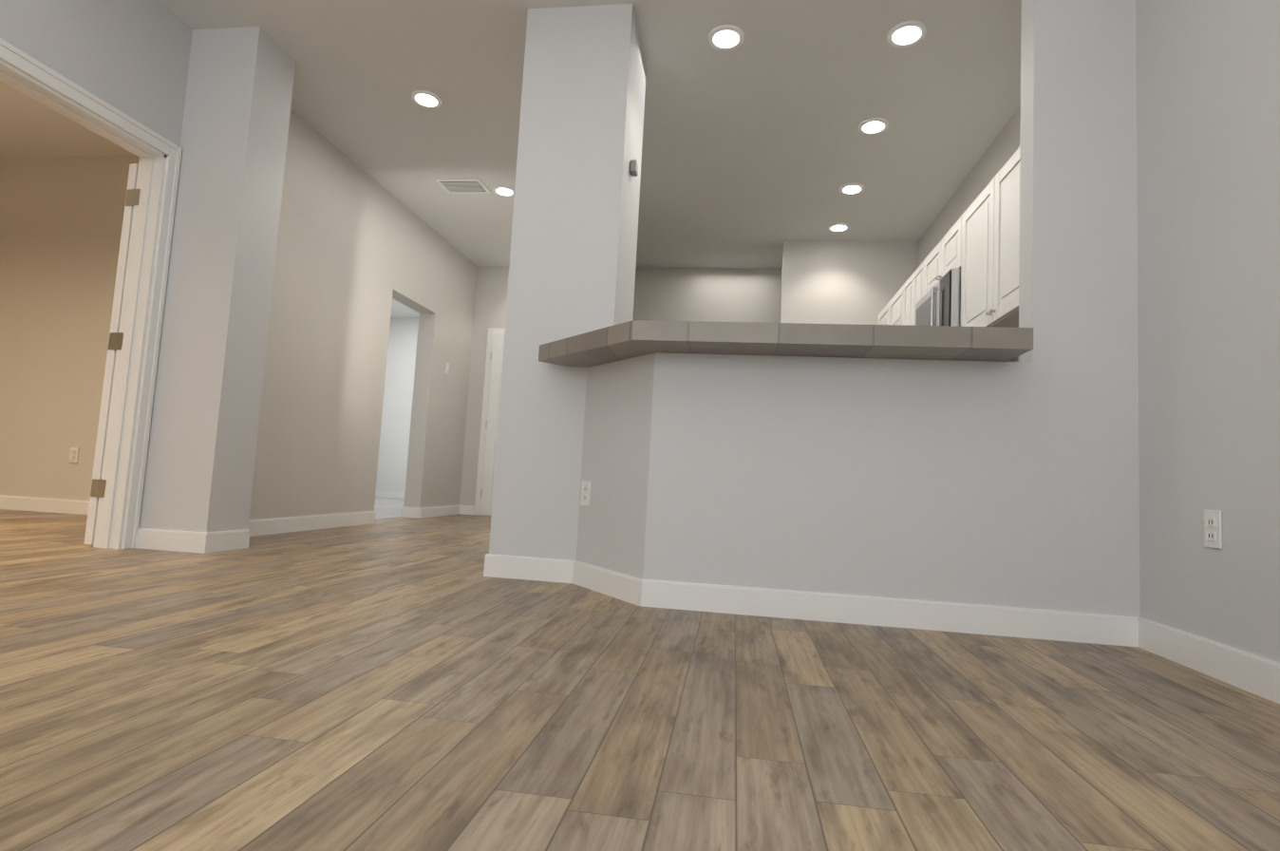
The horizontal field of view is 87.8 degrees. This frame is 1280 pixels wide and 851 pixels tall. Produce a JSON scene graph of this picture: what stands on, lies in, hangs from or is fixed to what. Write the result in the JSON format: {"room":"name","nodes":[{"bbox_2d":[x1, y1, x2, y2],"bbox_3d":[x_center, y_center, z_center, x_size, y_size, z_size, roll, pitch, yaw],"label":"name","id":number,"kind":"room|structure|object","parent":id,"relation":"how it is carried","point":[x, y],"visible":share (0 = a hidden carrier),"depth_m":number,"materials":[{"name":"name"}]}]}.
{"room":"living room","nodes":[
{"label":"living room","id":0,"kind":"room"},
{"bbox_2d":[0,0,1021,318],"bbox_3d":[-2.099,-2.211,3.918,9.700,0.100,13.500,2,-5,8],"label":"ceiling","id":1,"kind":"structure","parent":0,"point":[758,148],"depth_m":4.25,"materials":[{"name":"paint"}]},
{"bbox_2d":[411,90,442,108],"bbox_3d":[-1.366,-2.086,4.258,0.189,0.014,0.189,3,-5,2],"label":"recessed light","id":2,"kind":"object","parent":1,"relation":"in","point":[426,99],"depth_m":4.24,"materials":[{"name":"white paint"}]},
{"bbox_2d":[434,178,490,193],"bbox_3d":[-1.467,-1.986,5.532,0.380,0.018,0.260,2,-5,8],"label":"ceiling vent","id":3,"kind":"object","parent":1,"relation":"in","point":[462,185],"visible":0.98,"depth_m":5.51,"materials":[{"name":"white metal"}]},
{"bbox_2d":[492,185,514,196],"bbox_3d":[-1.137,-1.966,5.584,0.189,0.014,0.189,3,-5,2],"label":"recessed light","id":4,"kind":"object","parent":1,"relation":"in","point":[501,190],"depth_m":5.57,"materials":[{"name":"white paint"}]},
{"bbox_2d":[708,24,744,50],"bbox_3d":[0.456,-2.048,3.519,0.189,0.014,0.189,3,-5,-1],"label":"recessed light","id":5,"kind":"object","parent":1,"relation":"in","point":[726,37],"depth_m":3.51,"materials":[{"name":"white paint"}]},
{"bbox_2d":[828,223,849,231],"bbox_3d":[1.785,-1.776,5.972,0.189,0.014,0.189,3,-5,2],"label":"recessed light","id":6,"kind":"object","parent":1,"relation":"in","point":[836,227],"depth_m":5.95,"materials":[{"name":"white paint"}]},
{"bbox_2d":[839,182,864,194],"bbox_3d":[1.654,-1.846,5.196,0.189,0.014,0.189,3,-5,2],"label":"recessed light","id":7,"kind":"object","parent":1,"relation":"in","point":[854,188],"depth_m":5.18,"materials":[{"name":"white paint"}]},
{"bbox_2d":[857,117,888,134],"bbox_3d":[1.505,-1.928,4.291,0.189,0.014,0.189,3,-5,-1],"label":"recessed light","id":8,"kind":"object","parent":1,"relation":"in","point":[873,125],"depth_m":4.28,"materials":[{"name":"white paint"}]},
{"bbox_2d":[886,20,926,47],"bbox_3d":[1.370,-2.006,3.415,0.189,0.014,0.189,3,-5,2],"label":"recessed light","id":9,"kind":"object","parent":1,"relation":"in","point":[903,34],"depth_m":3.40,"materials":[{"name":"white paint"}]},
{"bbox_2d":[0,508,1279,850],"bbox_3d":[-2.258,0.725,3.679,9.700,0.100,13.500,2,-5,8],"label":"floor","id":10,"kind":"structure","parent":0,"point":[404,684],"depth_m":1.37,"materials":[{"name":"brown wood"}]},
{"bbox_2d":[374,496,404,519],"bbox_3d":[-3.474,0.930,7.667,2.560,0.004,5.180,2,-5,8],"label":"floor","id":11,"kind":"structure","parent":10,"relation":"on","point":[387,507],"depth_m":7.82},
{"bbox_2d":[0,0,1279,661],"bbox_3d":[-2.274,-0.751,3.762,9.120,2.850,13.080,2,-5,8],"label":"wall","id":12,"kind":"structure","parent":0,"point":[1107,441],"depth_m":2.93,"materials":[{"name":"grey paint"}]},
{"bbox_2d":[68,447,79,462],"bbox_3d":[-4.371,0.226,5.135,0.074,0.118,0.013,2,-5,8],"label":"outlet","id":13,"kind":"object","parent":12,"relation":"attached to","point":[73,454],"visible":1,"depth_m":5.13,"materials":[{"name":"white plastic"}]},
{"bbox_2d":[0,37,182,548],"bbox_3d":[-2.797,-0.533,2.530,0.186,2.160,2.100,2,-5,8],"label":"door frame","id":14,"kind":"structure","parent":12,"relation":"attached to","point":[130,413],"depth_m":3.45,"materials":[{"name":"white paint"}]},
{"bbox_2d":[84,163,140,544],"bbox_3d":[-2.705,-0.366,3.859,0.095,2.028,0.762,2,-5,8],"label":"door leaf","id":15,"kind":"structure","parent":12,"relation":"in","point":[115,344],"depth_m":3.49,"materials":[{"name":"white paint"}]},
{"bbox_2d":[445,362,449,374],"bbox_3d":[-2.033,-0.600,7.010,0.009,0.114,0.070,2,-5,8],"label":"light switch","id":16,"kind":"object","parent":12,"relation":"attached to","point":[446,367],"visible":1,"depth_m":7.00,"materials":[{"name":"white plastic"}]},
{"bbox_2d":[473,327,505,515],"bbox_3d":[-1.268,-0.033,7.449,1.067,2.125,0.017,2,-5,8],"label":"door frame","id":17,"kind":"structure","parent":12,"relation":"attached to","point":[485,400],"depth_m":7.52,"materials":[{"name":"white paint"}]},
{"bbox_2d":[479,334,504,516],"bbox_3d":[-1.276,0.004,7.399,0.925,2.043,0.110,2,-5,8],"label":"entry door","id":18,"kind":"structure","parent":12,"relation":"in","point":[492,420],"depth_m":7.46,"materials":[{"name":"white paint"}]},
{"bbox_2d":[580,479,591,506],"bbox_3d":[-0.250,0.312,3.070,0.013,0.118,0.074,7,-6,-37],"label":"outlet","id":19,"kind":"object","parent":12,"relation":"attached to","point":[586,493],"visible":1,"depth_m":3.06,"materials":[{"name":"white plastic"}]},
{"bbox_2d":[629,159,638,176],"bbox_3d":[-0.032,-1.333,3.449,0.034,0.060,0.070,2,-5,8],"label":"sensor","id":20,"kind":"object","parent":12,"relation":"attached to","point":[633,167],"visible":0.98,"depth_m":3.42,"materials":[{"name":"grey plastic"}]},
{"bbox_2d":[0,489,1279,703],"bbox_3d":[-2.349,0.615,3.651,8.840,0.104,12.800,2,-5,8],"label":"baseboard","id":21,"kind":"structure","parent":12,"relation":"attached to","point":[1250,672],"depth_m":2.52,"materials":[{"name":"white paint"}]},
{"bbox_2d":[538,320,1033,367],"bbox_3d":[0.452,-0.311,2.749,1.920,0.075,0.645,2,-5,8],"label":"countertop","id":22,"kind":"structure","parent":12,"relation":"on","point":[625,340],"depth_m":2.45,"materials":[{"name":"tile"}]},
{"bbox_2d":[877,288,900,324],"bbox_3d":[2.304,-0.896,5.662,0.347,0.341,0.968,2,-5,8],"label":"upper cabinet","id":23,"kind":"object","parent":12,"relation":"attached to","point":[890,314],"depth_m":5.62,"materials":[{"name":"white paint"}]},
{"bbox_2d":[900,262,922,325],"bbox_3d":[2.184,-0.752,4.886,0.347,0.766,0.568,2,-5,8],"label":"upper cabinet","id":24,"kind":"object","parent":12,"relation":"attached to","point":[910,291],"depth_m":5.01,"materials":[{"name":"white paint"}]},
{"bbox_2d":[919,221,957,300],"bbox_3d":[2.102,-1.038,4.239,0.347,0.310,0.778,2,-5,8],"label":"upper cabinet","id":25,"kind":"object","parent":12,"relation":"attached to","point":[943,257],"depth_m":4.28,"materials":[{"name":"white paint"}]},
{"bbox_2d":[914,267,960,326],"bbox_3d":[2.031,-0.660,4.215,0.447,0.437,0.756,2,-5,8],"label":"microwave","id":26,"kind":"object","parent":25,"relation":"attached to","point":[938,303],"visible":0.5,"depth_m":3.99,"materials":[{"name":"silver metal"}]},
{"bbox_2d":[957,146,1020,327],"bbox_3d":[1.965,-0.889,3.347,0.347,0.766,0.988,2,-5,8],"label":"upper cabinet","id":27,"kind":"object","parent":12,"relation":"attached to","point":[978,244],"depth_m":3.38,"materials":[{"name":"white paint"}]},
{"bbox_2d":[1204,509,1222,548],"bbox_3d":[1.746,0.316,2.029,0.009,0.114,0.070,2,-5,8],"label":"outlet","id":28,"kind":"object","parent":12,"relation":"attached to","point":[1213,531],"visible":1,"depth_m":2.02,"materials":[{"name":"white plastic"}]}
]}

